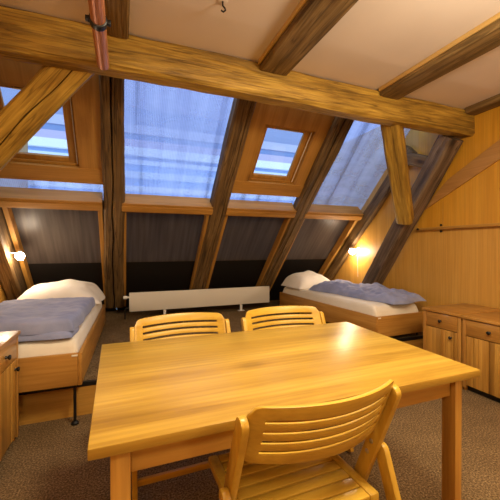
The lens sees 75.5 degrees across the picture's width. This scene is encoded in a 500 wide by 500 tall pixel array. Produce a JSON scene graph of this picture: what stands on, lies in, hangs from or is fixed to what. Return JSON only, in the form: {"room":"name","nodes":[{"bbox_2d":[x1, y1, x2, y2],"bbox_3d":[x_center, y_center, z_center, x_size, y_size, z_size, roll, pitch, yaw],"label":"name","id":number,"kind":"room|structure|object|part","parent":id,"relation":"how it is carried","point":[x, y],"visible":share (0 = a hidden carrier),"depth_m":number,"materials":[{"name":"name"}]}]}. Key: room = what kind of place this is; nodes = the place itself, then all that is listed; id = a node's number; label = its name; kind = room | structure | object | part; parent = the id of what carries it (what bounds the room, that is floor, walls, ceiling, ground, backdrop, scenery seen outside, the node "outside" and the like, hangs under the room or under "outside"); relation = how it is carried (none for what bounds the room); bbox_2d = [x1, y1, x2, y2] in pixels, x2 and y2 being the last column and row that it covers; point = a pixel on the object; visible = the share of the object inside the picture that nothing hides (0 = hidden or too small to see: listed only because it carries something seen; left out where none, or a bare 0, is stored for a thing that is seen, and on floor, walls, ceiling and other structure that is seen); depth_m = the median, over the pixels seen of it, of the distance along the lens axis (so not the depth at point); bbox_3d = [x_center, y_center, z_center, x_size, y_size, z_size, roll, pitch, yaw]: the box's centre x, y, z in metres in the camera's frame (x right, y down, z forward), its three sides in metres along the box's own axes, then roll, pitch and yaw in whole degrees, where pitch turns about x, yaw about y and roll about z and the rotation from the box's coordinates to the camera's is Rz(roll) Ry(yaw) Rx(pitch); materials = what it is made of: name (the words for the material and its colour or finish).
{"room":"attic bedroom","nodes":[
{"label":"attic bedroom","id":0,"kind":"room"},
{"bbox_2d":[0,142,27,302],"bbox_3d":[-1.841,-0.245,0.942,0.100,2.940,8.300,0,0,-21],"label":"wall","id":1,"kind":"structure","parent":0,"point":[4,182],"depth_m":4.12,"materials":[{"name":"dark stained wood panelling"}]},
{"bbox_2d":[0,207,27,300],"bbox_3d":[-2.596,-0.315,3.250,0.180,2.176,2.177,0,0,-21],"label":"rafter","id":2,"kind":"object","parent":1,"relation":"attached to","point":[12,280],"visible":0.64,"depth_m":3.61,"materials":[{"name":"brown wood"}]},
{"bbox_2d":[10,250,24,259],"bbox_3d":[-2.624,0.228,3.505,0.309,0.460,0.122,0,0,-21],"label":"reading lamp","id":3,"kind":"object","parent":1,"relation":"attached to","point":[19,255],"visible":0.98,"depth_m":3.50,"materials":[{"name":"white plastic"}]},
{"bbox_3d":[-2.512,0.070,3.527,0.083,0.084,0.084,0,0,-21],"label":"bulb","id":4,"kind":"part","parent":3,"relation":"part of","materials":[{"name":"white glass"}]},
{"bbox_2d":[0,58,101,169],"bbox_3d":[-1.879,-1.139,2.798,1.190,0.712,0.761,0,0,-21],"label":"wall","id":5,"kind":"structure","parent":0,"point":[86,101],"depth_m":2.83,"materials":[{"name":"brown wood"}]},
{"bbox_2d":[0,82,78,166],"bbox_3d":[-1.882,-1.104,2.888,0.586,0.550,0.550,0,0,-21],"label":"window","id":6,"kind":"structure","parent":5,"relation":"in","point":[72,159],"depth_m":3.03,"materials":[{"name":"brown wood"}]},
{"bbox_2d":[0,161,102,184],"bbox_3d":[-2.010,-0.752,3.134,1.190,0.145,0.145,0,0,-21],"label":"trim","id":7,"kind":"structure","parent":5,"relation":"attached to","point":[12,170],"depth_m":3.14,"materials":[{"name":"brown wood"}]},
{"bbox_2d":[98,75,124,307],"bbox_3d":[-1.558,-0.380,3.699,0.259,2.486,2.501,0,0,-22],"label":"rafter","id":8,"kind":"object","parent":5,"relation":"attached to","point":[111,89],"visible":0.94,"depth_m":3.33,"materials":[{"name":"brown wood"}]},
{"bbox_2d":[28,259,325,311],"bbox_3d":[-0.926,0.605,5.172,4.683,0.968,0.968,0,0,-21],"label":"wall","id":9,"kind":"structure","parent":0,"point":[140,276],"depth_m":4.86,"materials":[{"name":"black paint"}]},
{"bbox_2d":[11,208,349,263],"bbox_3d":[-0.622,-0.196,4.388,4.683,0.723,0.723,0,0,-21],"label":"wall","id":10,"kind":"structure","parent":0,"point":[47,236],"depth_m":4.20,"materials":[{"name":"wood"}]},
{"bbox_2d":[0,186,102,210],"bbox_3d":[-2.135,-0.529,3.341,1.113,0.212,0.212,0,0,-21],"label":"trim","id":11,"kind":"structure","parent":10,"relation":"attached to","point":[10,197],"depth_m":3.31,"materials":[{"name":"brown wood"}]},
{"bbox_2d":[2,207,105,307],"bbox_3d":[-2.297,0.166,4.019,0.915,1.372,1.372,0,0,-21],"label":"trim","id":12,"kind":"structure","parent":10,"relation":"attached to","point":[8,214],"depth_m":3.71,"materials":[{"name":"brown wood"}]},
{"bbox_2d":[123,212,208,305],"bbox_3d":[-1.206,0.162,4.446,1.022,1.372,1.372,0,0,-21],"label":"trim","id":13,"kind":"structure","parent":10,"relation":"attached to","point":[206,217],"depth_m":4.34,"materials":[{"name":"brown wood"}]},
{"bbox_2d":[122,194,212,214],"bbox_3d":[-0.956,-0.534,3.803,1.030,0.212,0.212,0,0,-21],"label":"trim","id":14,"kind":"structure","parent":10,"relation":"attached to","point":[142,203],"depth_m":3.74,"materials":[{"name":"brown wood"}]},
{"bbox_2d":[205,216,290,288],"bbox_3d":[-0.116,0.158,4.874,0.960,1.372,1.372,0,0,-21],"label":"trim","id":15,"kind":"structure","parent":10,"relation":"attached to","point":[286,221],"depth_m":4.74,"materials":[{"name":"brown wood"}]},
{"bbox_2d":[225,199,296,217],"bbox_3d":[0.134,-0.538,4.230,0.968,0.212,0.212,0,0,-21],"label":"trim","id":16,"kind":"structure","parent":10,"relation":"attached to","point":[235,207],"depth_m":4.17,"materials":[{"name":"brown wood"}]},
{"bbox_2d":[269,219,357,291],"bbox_3d":[0.925,0.154,5.281,0.955,1.372,1.372,0,0,-21],"label":"trim","id":17,"kind":"structure","parent":10,"relation":"attached to","point":[351,223],"depth_m":5.22,"materials":[{"name":"brown wood"}]},
{"bbox_2d":[304,204,363,220],"bbox_3d":[1.174,-0.541,4.638,0.963,0.212,0.212,0,0,-21],"label":"trim","id":18,"kind":"structure","parent":10,"relation":"attached to","point":[316,211],"depth_m":4.58,"materials":[{"name":"brown wood"}]},
{"bbox_2d":[0,0,499,108],"bbox_3d":[0.921,-1.464,0.437,4.685,0.100,5.360,0,0,-21],"label":"ceiling","id":19,"kind":"structure","parent":0,"point":[374,42],"depth_m":2.10,"materials":[{"name":"paint"}]},
{"bbox_2d":[85,0,110,69],"bbox_3d":[-0.457,-1.269,0.835,0.120,0.293,2.604,0,0,-21],"label":"copper pipe","id":20,"kind":"object","parent":19,"relation":"hanging from","point":[97,18],"visible":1,"depth_m":1.66,"materials":[{"name":"red metal"}]},
{"bbox_2d":[105,0,129,38],"bbox_3d":[0.032,-1.377,-0.160,0.136,0.064,4.796,0,0,-21],"label":"joist","id":21,"kind":"object","parent":19,"relation":"attached to","point":[117,11],"visible":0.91,"depth_m":1.89,"materials":[{"name":"brown wood"}]},
{"bbox_2d":[217,0,227,12],"bbox_3d":[-0.155,-1.388,1.842,0.060,0.068,0.059,0,0,-21],"label":"ceiling hook","id":22,"kind":"object","parent":19,"relation":"attached to","point":[221,2],"visible":1,"depth_m":1.84,"materials":[{"name":"metal"}]},
{"bbox_2d":[0,5,474,137],"bbox_3d":[0.101,-1.300,2.528,4.682,0.278,0.160,0,0,-21],"label":"purlin","id":23,"kind":"object","parent":19,"relation":"attached to","point":[26,36],"visible":0.94,"depth_m":2.30,"materials":[{"name":"brown wood"}]},
{"bbox_2d":[258,0,357,75],"bbox_3d":[1.056,-1.375,0.241,0.260,0.075,4.796,0,0,-21],"label":"joist","id":24,"kind":"object","parent":19,"relation":"attached to","point":[310,21],"visible":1,"depth_m":2.02,"materials":[{"name":"brown wood"}]},
{"bbox_2d":[379,12,499,99],"bbox_3d":[2.122,-1.379,0.659,0.243,0.074,4.796,0,0,-21],"label":"joist","id":25,"kind":"object","parent":19,"relation":"attached to","point":[485,37],"visible":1,"depth_m":2.31,"materials":[{"name":"brown wood"}]},
{"bbox_2d":[465,94,499,115],"bbox_3d":[3.111,-1.387,1.047,0.155,0.065,4.796,0,0,-21],"label":"joist","id":26,"kind":"object","parent":19,"relation":"attached to","point":[490,103],"visible":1,"depth_m":3.12,"materials":[{"name":"brown wood"}]},
{"bbox_2d":[0,388,499,499],"bbox_3d":[0.961,1.267,0.361,4.885,0.080,5.356,0,0,-21],"label":"floor","id":27,"kind":"structure","parent":0,"point":[47,460],"depth_m":1.84,"materials":[{"name":"brown carpet"}]},
{"bbox_2d":[0,330,20,460],"bbox_3d":[-1.603,0.869,1.767,0.498,0.700,0.502,0,0,-21],"label":"base cabinet","id":28,"kind":"object","parent":27,"relation":"on","point":[9,382],"visible":1,"depth_m":1.91,"materials":[{"name":"brown wood"}]},
{"bbox_3d":[-1.407,0.616,1.843,0.020,0.135,0.424,0,0,-21],"label":"drawer","id":29,"kind":"part","parent":28,"relation":"part of","materials":[{"name":"brown wood"}]},
{"bbox_3d":[-1.407,0.926,1.845,0.017,0.474,0.422,0,0,-21],"label":"door","id":30,"kind":"part","parent":28,"relation":"part of","materials":[{"name":"brown wood"}]},
{"bbox_2d":[18,304,105,425],"bbox_3d":[-1.910,0.956,3.039,0.860,0.509,2.041,0,0,-20],"label":"bed","id":31,"kind":"object","parent":27,"relation":"on","point":[36,373],"visible":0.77,"depth_m":2.19,"materials":[{"name":"brown wood"}]},
{"bbox_2d":[18,302,101,357],"bbox_3d":[-1.911,0.708,3.037,0.808,0.203,1.982,0,0,-20],"label":"mattress","id":32,"kind":"object","parent":31,"relation":"on","point":[66,345],"visible":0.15,"depth_m":2.23,"materials":[{"name":"white fabric"}]},
{"bbox_2d":[0,297,94,341],"bbox_3d":[-1.806,0.528,2.682,0.844,0.157,1.228,0,0,-20],"label":"duvet","id":33,"kind":"object","parent":32,"relation":"on","point":[50,318],"visible":0.96,"depth_m":2.34,"materials":[{"name":"blue fabric"}]},
{"bbox_2d":[17,279,104,303],"bbox_3d":[-2.163,0.472,3.717,0.890,0.257,0.576,0,0,-20],"label":"pillow","id":34,"kind":"object","parent":32,"relation":"on","point":[70,288],"visible":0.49,"depth_m":3.59,"materials":[{"name":"white fabric"}]},
{"bbox_3d":[-1.223,1.073,2.257,0.052,0.284,0.051,0,0,-20],"label":"support leg","id":35,"kind":"part","parent":31,"relation":"part of","materials":[{"name":"black metal"}]},
{"bbox_2d":[130,312,230,499],"bbox_3d":[-0.349,0.803,1.776,0.640,0.823,0.600,0,0,-22],"label":"folding chair","id":36,"kind":"object","parent":27,"relation":"on","point":[223,325],"visible":0.38,"depth_m":1.90,"materials":[{"name":"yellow wood"}]},
{"bbox_3d":[-0.597,0.823,1.654,0.025,0.785,0.372,0,0,-22],"label":"leg","id":37,"kind":"part","parent":36,"relation":"part of","materials":[{"name":"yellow wood"}]},
{"bbox_3d":[-0.409,0.487,1.924,0.525,0.193,0.160,0,0,-22],"label":"backrest","id":38,"kind":"part","parent":36,"relation":"part of","materials":[{"name":"brown wood"}]},
{"bbox_3d":[-0.085,0.821,1.860,0.025,0.785,0.372,0,0,-22],"label":"leg","id":39,"kind":"part","parent":36,"relation":"part of","materials":[{"name":"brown wood"}]},
{"bbox_2d":[87,322,479,499],"bbox_3d":[0.105,0.845,1.449,1.451,0.750,0.916,0,0,-21],"label":"dining table","id":40,"kind":"object","parent":27,"relation":"on","point":[157,402],"visible":0.94,"depth_m":1.20,"materials":[{"name":"brown wood"}]},
{"bbox_3d":[-0.341,0.864,0.855,0.049,0.720,0.060,0,0,-21],"label":"leg","id":41,"kind":"part","parent":40,"relation":"part of","materials":[{"name":"brown wood"}]},
{"bbox_3d":[0.816,0.860,1.308,0.038,0.720,0.060,0,0,-21],"label":"leg","id":42,"kind":"part","parent":40,"relation":"part of","materials":[{"name":"brown wood"}]},
{"bbox_2d":[241,306,353,451],"bbox_3d":[0.272,0.800,2.009,0.652,0.823,0.600,0,0,-20],"label":"folding chair","id":43,"kind":"object","parent":27,"relation":"on","point":[317,317],"visible":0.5,"depth_m":2.19,"materials":[{"name":"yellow wood"}]},
{"bbox_3d":[0.015,0.821,1.894,0.025,0.785,0.372,0,0,-20],"label":"leg","id":44,"kind":"part","parent":43,"relation":"part of","materials":[{"name":"yellow wood"}]},
{"bbox_3d":[0.217,0.485,2.159,0.535,0.193,0.160,0,0,-20],"label":"backrest","id":45,"kind":"part","parent":43,"relation":"part of","materials":[{"name":"brown wood"}]},
{"bbox_3d":[0.543,0.819,2.085,0.025,0.785,0.372,0,0,-20],"label":"leg","id":46,"kind":"part","parent":43,"relation":"part of","materials":[{"name":"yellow wood"}]},
{"bbox_2d":[208,379,400,499],"bbox_3d":[0.166,0.803,1.051,0.593,0.831,0.577,0,0,-22],"label":"folding chair","id":47,"kind":"object","parent":27,"relation":"on","point":[305,465],"visible":1,"depth_m":0.96,"materials":[{"name":"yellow wood"}]},
{"bbox_3d":[-0.069,0.801,1.056,0.036,0.030,0.390,0,0,-22],"label":"seat rail","id":48,"kind":"part","parent":47,"relation":"part of","materials":[{"name":"brown wood"}]},
{"bbox_3d":[-0.031,0.939,0.794,0.023,0.563,0.249,0,0,-22],"label":"leg","id":49,"kind":"part","parent":47,"relation":"part of","materials":[{"name":"brown wood"}]},
{"bbox_3d":[-0.078,0.823,0.973,0.023,0.792,0.358,0,0,-22],"label":"leg","id":50,"kind":"part","parent":47,"relation":"part of","materials":[{"name":"brown wood"}]},
{"bbox_3d":[0.224,0.486,0.906,0.486,0.195,0.154,0,0,-22],"label":"backrest","id":51,"kind":"part","parent":47,"relation":"part of","materials":[{"name":"brown wood"}]},
{"bbox_3d":[0.329,0.799,1.220,0.036,0.030,0.390,0,0,-22],"label":"seat rail","id":52,"kind":"part","parent":47,"relation":"part of","materials":[{"name":"brown wood"}]},
{"bbox_3d":[0.394,0.821,1.168,0.023,0.792,0.358,0,0,-22],"label":"leg","id":53,"kind":"part","parent":47,"relation":"part of","materials":[{"name":"brown wood"}]},
{"bbox_3d":[0.487,0.936,1.008,0.023,0.563,0.250,0,0,-22],"label":"leg","id":54,"kind":"part","parent":47,"relation":"part of","materials":[{"name":"brown wood"}]},
{"bbox_2d":[422,303,499,388],"bbox_3d":[2.025,0.882,3.084,0.628,0.650,0.390,0,0,-21],"label":"base cabinet","id":55,"kind":"object","parent":27,"relation":"on","point":[442,324],"visible":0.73,"depth_m":2.98,"materials":[{"name":"brown wood"}]},
{"bbox_3d":[1.768,0.655,2.982,0.020,0.135,0.312,0,0,-21],"label":"drawer","id":56,"kind":"part","parent":55,"relation":"part of","materials":[{"name":"brown wood"}]},
{"bbox_3d":[1.768,0.941,2.984,0.017,0.424,0.310,0,0,-21],"label":"door","id":57,"kind":"part","parent":55,"relation":"part of","materials":[{"name":"brown wood"}]},
{"bbox_2d":[461,311,499,402],"bbox_3d":[2.182,0.887,2.686,0.628,0.645,0.460,0,0,-21],"label":"base cabinet","id":58,"kind":"object","parent":27,"relation":"on","point":[480,331],"visible":1,"depth_m":2.64,"materials":[{"name":"brown wood"}]},
{"bbox_3d":[1.924,0.663,2.583,0.020,0.135,0.382,0,0,-21],"label":"drawer","id":59,"kind":"part","parent":58,"relation":"part of","materials":[{"name":"brown wood"}]},
{"bbox_3d":[1.925,0.946,2.585,0.017,0.419,0.380,0,0,-21],"label":"door","id":60,"kind":"part","parent":58,"relation":"part of","materials":[{"name":"brown wood"}]},
{"bbox_2d":[83,300,422,380],"bbox_3d":[-0.557,1.081,4.233,4.685,0.240,2.924,0,0,-21],"label":"floor","id":61,"kind":"structure","parent":0,"point":[116,329],"depth_m":4.28,"materials":[{"name":"brown carpet"}]},
{"bbox_2d":[123,286,268,318],"bbox_3d":[-0.728,0.773,4.875,2.207,0.368,0.100,0,0,-21],"label":"radiator","id":62,"kind":"object","parent":61,"relation":"on","point":[176,299],"visible":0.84,"depth_m":4.79,"materials":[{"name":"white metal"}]},
{"bbox_2d":[19,339,422,425],"bbox_3d":[-0.020,1.105,2.863,4.685,0.210,0.020,0,0,-21],"label":"trim","id":63,"kind":"structure","parent":61,"relation":"attached to","point":[57,404],"depth_m":2.31,"materials":[{"name":"brown wood"}]},
{"bbox_2d":[280,292,422,336],"bbox_3d":[1.218,0.943,4.448,0.700,0.509,2.091,0,0,-23],"label":"bed","id":64,"kind":"object","parent":61,"relation":"on","point":[408,323],"visible":0.46,"depth_m":3.59,"materials":[{"name":"brown wood"}]},
{"bbox_2d":[283,286,417,316],"bbox_3d":[1.218,0.688,4.446,0.648,0.218,2.032,0,0,-23],"label":"mattress","id":65,"kind":"object","parent":64,"relation":"on","point":[373,308],"visible":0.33,"depth_m":3.72,"materials":[{"name":"white fabric"}]},
{"bbox_2d":[282,270,329,288],"bbox_3d":[0.922,0.454,5.130,0.702,0.238,0.582,0,0,-23],"label":"pillow","id":66,"kind":"object","parent":65,"relation":"on","point":[307,279],"visible":0.8,"depth_m":4.96,"materials":[{"name":"white fabric"}]},
{"bbox_2d":[309,279,425,304],"bbox_3d":[1.436,0.499,4.186,0.579,0.160,1.478,0,0,-29],"label":"duvet","id":67,"kind":"object","parent":65,"relation":"on","point":[377,292],"visible":1,"depth_m":3.92,"materials":[{"name":"blue fabric"}]},
{"bbox_2d":[362,134,463,284],"bbox_3d":[1.854,-0.123,4.132,0.214,2.257,1.681,0,0,-21],"label":"leaning post","id":68,"kind":"object","parent":61,"relation":"on","point":[445,148],"visible":0.7,"depth_m":3.73,"materials":[{"name":"brown wood"}]},
{"bbox_2d":[380,125,413,224],"bbox_3d":[1.599,-0.814,3.470,0.191,1.043,1.006,0,0,34],"label":"brace","id":69,"kind":"object","parent":68,"relation":"attached to","point":[394,144],"visible":0.96,"depth_m":3.38,"materials":[{"name":"brown wood"}]},
{"bbox_2d":[407,152,427,167],"bbox_3d":[2.040,-1.036,3.790,0.155,0.334,0.517,0,0,-21],"label":"strut","id":70,"kind":"object","parent":68,"relation":"attached to","point":[414,159],"visible":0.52,"depth_m":3.81,"materials":[{"name":"brown wood"}]},
{"bbox_3d":[-2.294,-0.109,2.506,0.179,2.629,0.203,0,36,-21],"label":"leaning post","id":71,"kind":"object","parent":61,"relation":"on","visible":0},
{"bbox_2d":[0,65,93,170],"bbox_3d":[-1.661,-0.835,2.260,1.303,1.084,0.240,0,0,13],"label":"brace","id":72,"kind":"object","parent":71,"relation":"attached to","point":[27,112],"visible":0.84,"depth_m":2.15,"materials":[{"name":"brown wood"}]},
{"bbox_2d":[235,102,334,185],"bbox_3d":[0.351,-1.147,3.671,0.960,0.712,0.761,0,0,-21],"label":"wall","id":73,"kind":"structure","parent":0,"point":[263,114],"depth_m":3.50,"materials":[{"name":"brown wood"}]},
{"bbox_2d":[192,98,256,289],"bbox_3d":[-0.449,-0.384,4.130,0.217,2.486,2.490,0,0,-22],"label":"rafter","id":74,"kind":"object","parent":73,"relation":"attached to","point":[241,113],"visible":0.83,"depth_m":3.64,"materials":[{"name":"brown wood"}]},
{"bbox_2d":[232,180,303,196],"bbox_3d":[0.220,-0.760,4.008,0.960,0.145,0.145,0,0,-21],"label":"trim","id":75,"kind":"structure","parent":73,"relation":"attached to","point":[241,187],"depth_m":3.98,"materials":[{"name":"brown wood"}]},
{"bbox_2d":[249,124,312,183],"bbox_3d":[0.336,-1.107,3.763,0.606,0.540,0.540,0,0,-21],"label":"window","id":76,"kind":"structure","parent":73,"relation":"in","point":[306,136],"depth_m":3.84,"materials":[{"name":"brown wood"}]},
{"bbox_3d":[0.419,-1.315,3.550,0.286,0.016,0.016,0,-45,-21],"label":"handle","id":77,"kind":"part","parent":76,"relation":"part of","materials":[{"name":"brown wood"}]},
{"bbox_2d":[260,117,353,288],"bbox_3d":[0.617,-0.387,4.549,0.229,2.492,2.491,0,0,-23],"label":"rafter","id":78,"kind":"object","parent":73,"relation":"attached to","point":[340,127],"visible":0.73,"depth_m":4.07,"materials":[{"name":"brown wood"}]},
{"bbox_2d":[312,106,499,311],"bbox_3d":[2.611,-0.261,2.687,0.105,2.940,8.300,0,0,-21],"label":"wall","id":79,"kind":"structure","parent":0,"point":[449,266],"depth_m":3.73,"materials":[{"name":"brown wood"}]},
{"bbox_2d":[19,335,422,394],"bbox_3d":[-0.019,0.983,2.860,4.685,0.034,0.024,0,0,-21],"label":"trim","id":80,"kind":"structure","parent":79,"relation":"attached to","point":[88,382],"depth_m":2.38,"materials":[{"name":"black metal"}]},
{"bbox_2d":[349,247,359,269],"bbox_3d":[1.587,0.184,4.961,0.156,0.460,0.122,0,0,-21],"label":"reading lamp","id":81,"kind":"object","parent":79,"relation":"attached to","point":[351,251],"visible":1,"depth_m":4.95,"materials":[{"name":"white plastic"}]},
{"bbox_2d":[324,145,417,280],"bbox_3d":[1.646,-0.286,4.900,0.090,2.066,2.062,0,0,-21],"label":"rafter","id":82,"kind":"object","parent":79,"relation":"attached to","point":[384,190],"visible":0.73,"depth_m":4.77,"materials":[{"name":"brown wood"}]},
{"bbox_2d":[415,223,499,231],"bbox_3d":[2.655,-0.239,2.349,0.070,0.098,3.440,0,0,-21],"label":"wall rail","id":83,"kind":"object","parent":79,"relation":"attached to","point":[489,224],"visible":1,"depth_m":3.44,"materials":[{"name":"brown wood"}]},
{"bbox_2d":[425,140,499,209],"bbox_3d":[2.529,-1.156,2.717,0.018,1.368,2.429,0,0,-21],"label":"wooden beam","id":84,"kind":"structure","parent":79,"relation":"attached to","point":[490,156],"depth_m":3.34,"materials":[{"name":"brown wood"}]},
{"label":"outside","id":85,"kind":"structure","parent":0,"visible":0},
{"bbox_2d":[0,79,379,203],"bbox_3d":[-2.108,-2.238,9.470,29.000,6.808,0.800,0,0,-21],"label":"window","id":86,"kind":"structure","parent":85,"point":[174,137],"depth_m":9.15,"materials":[{"name":"blue"}]}
]}

